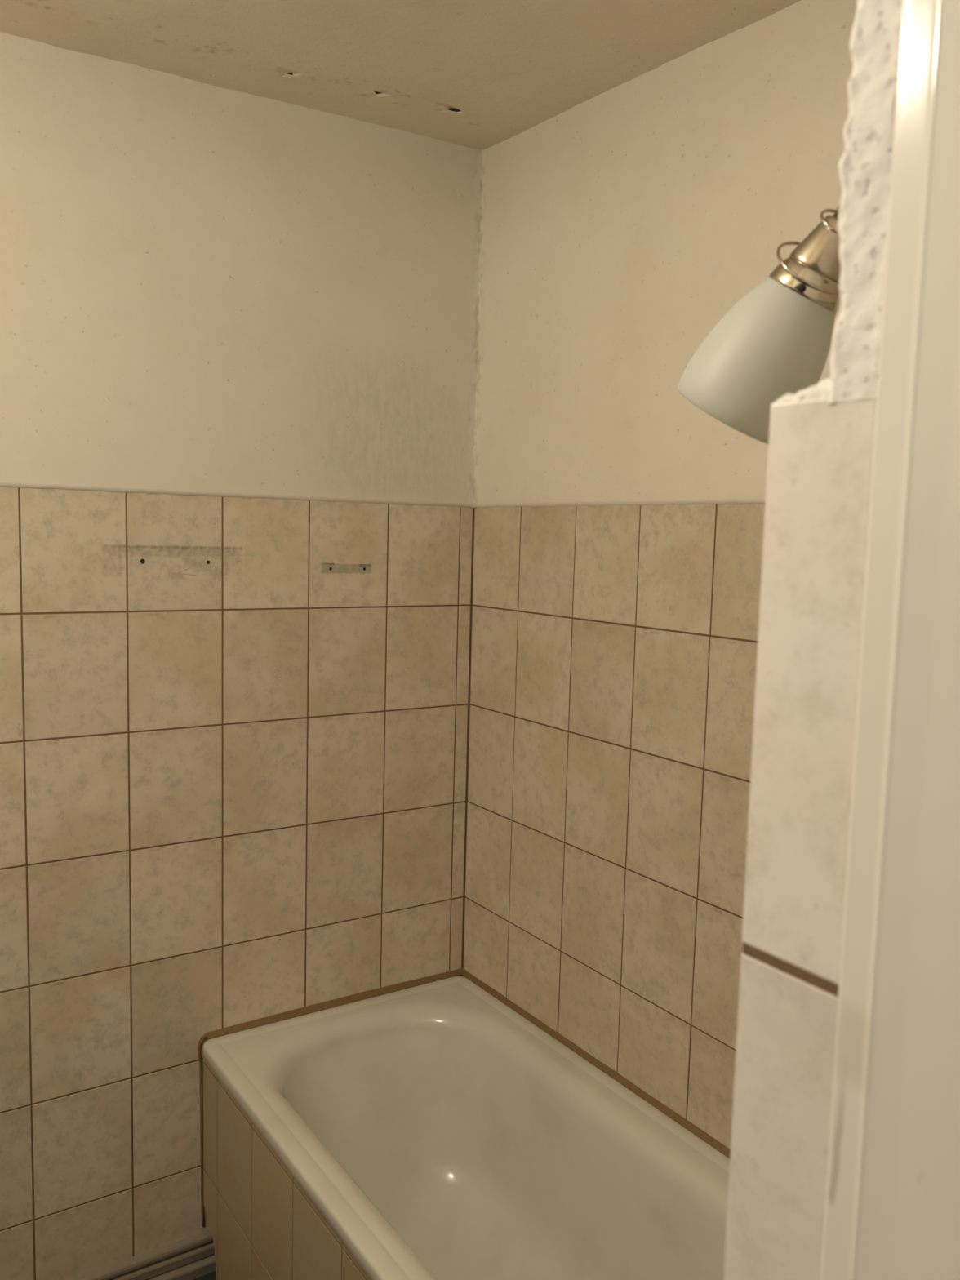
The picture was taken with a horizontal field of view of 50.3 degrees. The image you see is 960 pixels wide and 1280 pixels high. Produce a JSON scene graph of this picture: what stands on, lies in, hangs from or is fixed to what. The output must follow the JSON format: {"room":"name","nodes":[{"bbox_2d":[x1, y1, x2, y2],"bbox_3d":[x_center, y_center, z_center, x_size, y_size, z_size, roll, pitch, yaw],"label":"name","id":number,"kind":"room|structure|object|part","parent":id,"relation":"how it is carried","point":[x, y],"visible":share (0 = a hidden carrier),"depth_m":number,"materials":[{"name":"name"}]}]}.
{"room":"bathroom","nodes":[
{"label":"bathroom","id":0,"kind":"room"},
{"bbox_2d":[192,1271,215,1279],"bbox_3d":[-0.202,1.640,0.757,2.600,0.080,3.300,-2,7,-34],"label":"floor","id":1,"kind":"structure","parent":0,"point":[211,1276],"depth_m":2.30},
{"bbox_2d":[203,1058,369,1279],"bbox_3d":[-0.112,1.260,1.556,0.030,0.519,1.796,-2,7,-34],"label":"apron","id":2,"kind":"object","parent":1,"relation":"on","point":[264,1225],"visible":0.76,"depth_m":2.02,"materials":[{"name":"brown tile"}]},
{"bbox_2d":[203,975,730,1279],"bbox_3d":[0.158,1.159,1.722,0.688,0.402,1.792,-2,7,-34],"label":"bathtub","id":3,"kind":"object","parent":1,"relation":"on","point":[438,1131],"visible":0.95,"depth_m":2.19,"materials":[{"name":"ceramic"}]},
{"bbox_2d":[0,31,483,1279],"bbox_3d":[-1.008,0.178,1.970,2.500,2.700,0.112,-2,7,-34],"label":"wall","id":4,"kind":"structure","parent":0,"point":[238,331],"depth_m":2.17,"materials":[{"name":"brown tile"}]},
{"bbox_2d":[71,1229,215,1279],"bbox_3d":[-1.324,1.415,1.840,1.745,0.090,0.026,-2,7,-34],"label":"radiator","id":5,"kind":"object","parent":4,"relation":"attached to","point":[192,1257],"depth_m":2.26,"materials":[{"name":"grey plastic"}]},
{"bbox_2d":[197,1031,213,1226],"bbox_3d":[-0.614,1.098,2.289,0.035,0.456,0.006,-2,7,-34],"label":"trim","id":6,"kind":"structure","parent":4,"relation":"attached to","point":[203,1037],"depth_m":2.28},
{"bbox_2d":[0,0,801,149],"bbox_3d":[-0.467,-1.026,0.987,2.600,0.256,2.100,-2,7,-34],"label":"ceiling","id":7,"kind":"structure","parent":0,"point":[477,74],"depth_m":1.86,"materials":[{"name":"paint"}]},
{"bbox_2d":[462,0,857,1149],"bbox_3d":[0.563,0.239,1.767,0.112,2.700,2.001,-2,7,-34],"label":"wall","id":8,"kind":"structure","parent":0,"point":[619,523],"depth_m":2.05,"materials":[{"name":"brown tile"}]},
{"bbox_2d":[206,966,730,1159],"bbox_3d":[0.169,0.957,1.715,0.677,0.024,1.793,-2,7,-34],"label":"trim","id":9,"kind":"structure","parent":8,"relation":"attached to","point":[461,971],"depth_m":2.34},
{"bbox_2d":[826,0,902,404],"bbox_3d":[0.042,0.345,0.309,2.402,2.600,0.145,-2,7,-34],"label":"wall","id":10,"kind":"structure","parent":0,"point":[864,166],"depth_m":0.39,"materials":[{"name":"paint"}]},
{"bbox_2d":[677,203,840,444],"bbox_3d":[0.280,-0.242,0.682,0.096,0.212,0.337,-4,8,-41],"label":"wall lamp","id":11,"kind":"object","parent":10,"relation":"attached to","point":[775,342],"visible":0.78,"depth_m":0.73,"materials":[{"name":"white glass"}]},
{"bbox_3d":[0.206,-0.209,0.770,0.097,0.126,0.115,-2,7,-34],"label":"lamp shade","id":12,"kind":"part","parent":11,"relation":"part of","materials":[{"name":"white glass"}]},
{"bbox_2d":[724,378,876,1279],"bbox_3d":[0.551,0.742,0.786,1.051,1.740,0.052,-2,7,-34],"label":"wall tiles","id":13,"kind":"object","parent":10,"relation":"attached to","point":[820,464],"depth_m":0.42,"materials":[{"name":"tile"}]},
{"bbox_2d":[820,0,959,1279],"bbox_3d":[-0.206,0.627,0.166,0.910,2.055,0.150,-2,7,-34],"label":"door frame","id":14,"kind":"structure","parent":10,"relation":"in","point":[892,1205],"depth_m":0.38,"materials":[{"name":"beige paint"}]}
]}

